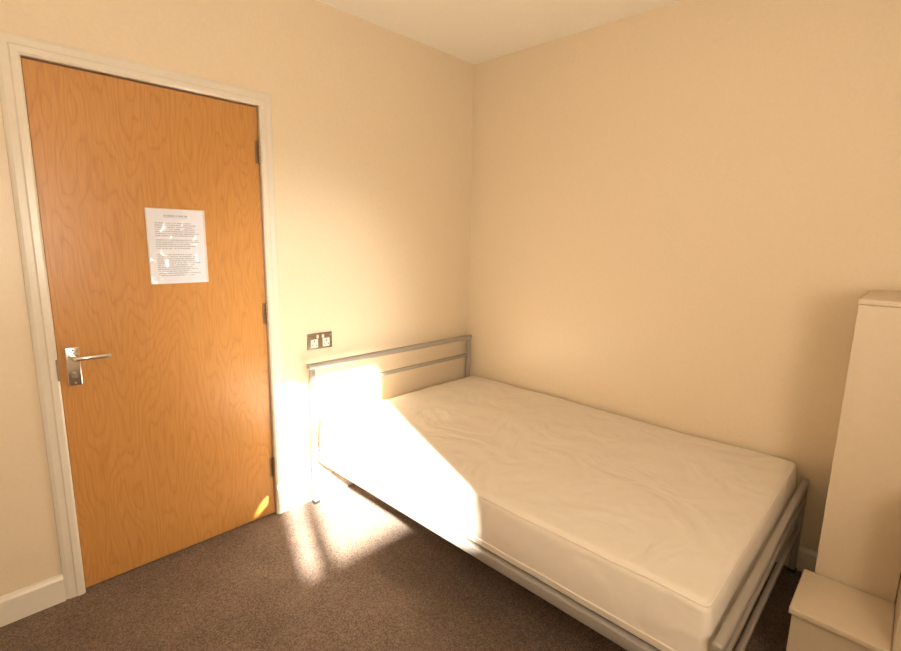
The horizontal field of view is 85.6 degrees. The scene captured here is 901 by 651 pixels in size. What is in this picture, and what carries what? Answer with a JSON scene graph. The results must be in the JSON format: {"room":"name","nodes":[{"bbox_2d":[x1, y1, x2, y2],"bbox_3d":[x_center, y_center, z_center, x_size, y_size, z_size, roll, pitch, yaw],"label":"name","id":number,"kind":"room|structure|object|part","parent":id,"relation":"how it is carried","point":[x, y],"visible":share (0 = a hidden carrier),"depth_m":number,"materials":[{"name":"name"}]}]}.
{"room":"bedroom","nodes":[
{"label":"bedroom","id":0,"kind":"room"},
{"bbox_2d":[0,0,473,595],"bbox_3d":[-1.065,-0.255,2.202,0.120,2.525,3.540,11,14,43],"label":"wall","id":1,"kind":"structure","parent":0,"point":[372,124],"depth_m":2.48,"materials":[{"name":"paint"}]},
{"bbox_2d":[0,30,287,598],"bbox_3d":[-1.158,0.010,2.053,0.020,2.051,0.931,11,14,43],"label":"trim","id":2,"kind":"structure","parent":1,"relation":"attached to","point":[12,45],"depth_m":1.80,"materials":[{"name":"white paint"}]},
{"bbox_2d":[21,58,274,587],"bbox_3d":[-1.160,0.041,2.059,0.113,1.977,0.817,11,14,43],"label":"door","id":3,"kind":"structure","parent":1,"relation":"in","point":[165,387],"depth_m":2.00,"materials":[{"name":"brown wood"}]},
{"bbox_3d":[-1.437,0.165,1.780,0.010,0.080,0.009,11,14,43],"label":"latch plate","id":4,"kind":"part","parent":3,"relation":"part of","materials":[{"name":"metal"}]},
{"bbox_3d":[-1.414,0.154,1.824,0.011,0.147,0.044,11,14,43],"label":"handle","id":5,"kind":"part","parent":3,"relation":"part of","materials":[{"name":"silver metal"}]},
{"bbox_3d":[-1.357,0.117,1.829,0.060,0.032,0.126,11,14,43],"label":"lever","id":6,"kind":"part","parent":3,"relation":"part of","materials":[{"name":"silver metal"}]},
{"bbox_2d":[144,207,208,283],"bbox_3d":[-1.135,-0.329,2.027,0.005,0.305,0.224,11,14,43],"label":"notice sheet","id":7,"kind":"object","parent":3,"relation":"attached to","point":[176,238],"visible":1,"depth_m":2.02,"materials":[{"name":"paper"}]},
{"bbox_2d":[0,469,365,626],"bbox_3d":[-1.040,0.944,2.363,0.016,0.110,3.300,11,14,43],"label":"baseboard","id":8,"kind":"structure","parent":1,"relation":"attached to","point":[16,605],"depth_m":1.85,"materials":[{"name":"white paint"}]},
{"bbox_2d":[307,331,331,350],"bbox_3d":[-0.689,0.081,2.565,0.012,0.086,0.146,11,14,43],"label":"wall socket","id":9,"kind":"object","parent":1,"relation":"attached to","point":[321,340],"visible":1,"depth_m":2.56,"materials":[{"name":"metal"}]},
{"bbox_2d":[311,339,317,347],"bbox_3d":[-0.711,0.095,2.541,0.003,0.044,0.042,11,14,43],"label":"outlet","id":10,"kind":"object","parent":9,"relation":"attached to","point":[314,342],"depth_m":2.54,"materials":[{"name":"white plastic"}]},
{"bbox_2d":[323,337,329,345],"bbox_3d":[-0.662,0.087,2.590,0.003,0.044,0.042,11,14,43],"label":"outlet","id":11,"kind":"object","parent":9,"relation":"attached to","point":[326,340],"depth_m":2.59,"materials":[{"name":"white plastic"}]},
{"bbox_2d":[0,479,802,650],"bbox_3d":[-0.007,1.240,1.395,3.140,0.100,3.540,11,14,43],"label":"floor","id":12,"kind":"structure","parent":0,"point":[348,570],"depth_m":1.92,"materials":[{"name":"brown carpet"}]},
{"bbox_2d":[307,334,809,650],"bbox_3d":[0.398,0.641,2.326,1.982,0.775,1.252,11,14,43],"label":"frame","id":13,"kind":"object","parent":12,"relation":"on","point":[728,634],"visible":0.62,"depth_m":1.79,"materials":[{"name":"silver metal"}]},
{"bbox_3d":[-0.721,0.586,2.567,0.026,0.733,0.026,11,14,43],"label":"post","id":14,"kind":"part","parent":13,"relation":"part of","materials":[{"name":"silver metal"}]},
{"bbox_3d":[-0.294,0.145,2.928,0.026,0.031,1.252,11,14,43],"label":"headboard","id":15,"kind":"part","parent":13,"relation":"part of","materials":[{"name":"silver metal"}]},
{"bbox_3d":[-0.296,0.267,2.950,0.018,0.022,1.180,11,14,43],"label":"cross rail","id":16,"kind":"part","parent":13,"relation":"part of","materials":[{"name":"silver metal"}]},
{"bbox_3d":[0.117,0.454,3.421,0.026,0.733,0.026,11,14,43],"label":"post","id":17,"kind":"part","parent":13,"relation":"part of","materials":[{"name":"silver metal"}]},
{"bbox_3d":[-0.023,0.814,1.918,1.921,0.038,0.028,11,14,43],"label":"rail","id":18,"kind":"part","parent":13,"relation":"part of","materials":[{"name":"silver metal"}]},
{"bbox_2d":[319,375,796,650],"bbox_3d":[0.410,0.627,2.325,1.898,0.206,1.227,11,14,43],"label":"mattress","id":19,"kind":"object","parent":13,"relation":"on","point":[658,532],"visible":0.91,"depth_m":1.85,"materials":[{"name":"fabric"}]},
{"bbox_3d":[1.099,0.740,1.654,0.026,0.031,1.252,11,14,43],"label":"footboard","id":20,"kind":"part","parent":13,"relation":"part of","materials":[{"name":"silver metal"}]},
{"bbox_3d":[1.097,0.813,1.667,0.018,0.022,1.180,11,14,43],"label":"cross rail","id":21,"kind":"part","parent":13,"relation":"part of","materials":[{"name":"silver metal"}]},
{"bbox_3d":[1.095,0.936,1.688,0.018,0.022,1.180,11,14,43],"label":"cross rail","id":22,"kind":"part","parent":13,"relation":"part of","materials":[{"name":"silver metal"}]},
{"bbox_3d":[1.514,0.882,2.117,0.026,0.393,0.026,11,14,43],"label":"post","id":23,"kind":"part","parent":13,"relation":"part of","materials":[{"name":"silver metal"}]},
{"bbox_2d":[786,569,894,650],"bbox_3d":[1.240,1.034,1.567,0.241,0.296,0.265,11,14,43],"label":"nightstand","id":24,"kind":"object","parent":12,"relation":"on","point":[828,614],"visible":1,"depth_m":1.52,"materials":[{"name":"white laminate"}]},
{"bbox_2d":[815,290,900,603],"bbox_3d":[1.518,0.522,1.738,0.213,1.256,0.502,11,14,43],"label":"cabinet","id":25,"kind":"object","parent":12,"relation":"on","point":[860,542],"visible":0.76,"depth_m":1.56,"materials":[{"name":"white laminate"}]},
{"bbox_3d":[1.534,-0.088,1.636,0.213,0.018,0.489,11,14,43],"label":"panel","id":26,"kind":"part","parent":25,"relation":"part of","materials":[{"name":"white laminate"}]},
{"bbox_2d":[891,574,900,650],"bbox_3d":[1.685,0.849,1.434,0.528,0.722,0.768,11,14,43],"label":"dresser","id":27,"kind":"object","parent":12,"relation":"on","point":[896,639],"visible":0.55,"depth_m":1.37,"materials":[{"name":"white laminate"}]},
{"bbox_3d":[1.432,0.878,1.184,0.514,0.210,0.018,11,14,43],"label":"drawer","id":28,"kind":"part","parent":27,"relation":"part of","materials":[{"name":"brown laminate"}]},
{"bbox_2d":[317,0,680,64],"bbox_3d":[0.045,-1.346,0.944,3.140,0.100,3.540,11,14,43],"label":"ceiling","id":29,"kind":"structure","parent":0,"point":[474,32],"depth_m":2.47,"materials":[{"name":"paint"}]},
{"bbox_2d":[467,0,900,551],"bbox_3d":[1.252,-0.233,2.342,3.020,2.525,0.120,11,14,43],"label":"wall","id":30,"kind":"structure","parent":0,"point":[683,213],"depth_m":2.30,"materials":[{"name":"paint"}]},
{"bbox_2d":[775,541,817,572],"bbox_3d":[1.138,0.956,2.542,2.900,0.110,0.016,11,14,43],"label":"baseboard","id":31,"kind":"structure","parent":30,"relation":"attached to","point":[807,558],"depth_m":2.13,"materials":[{"name":"white paint"}]}
]}

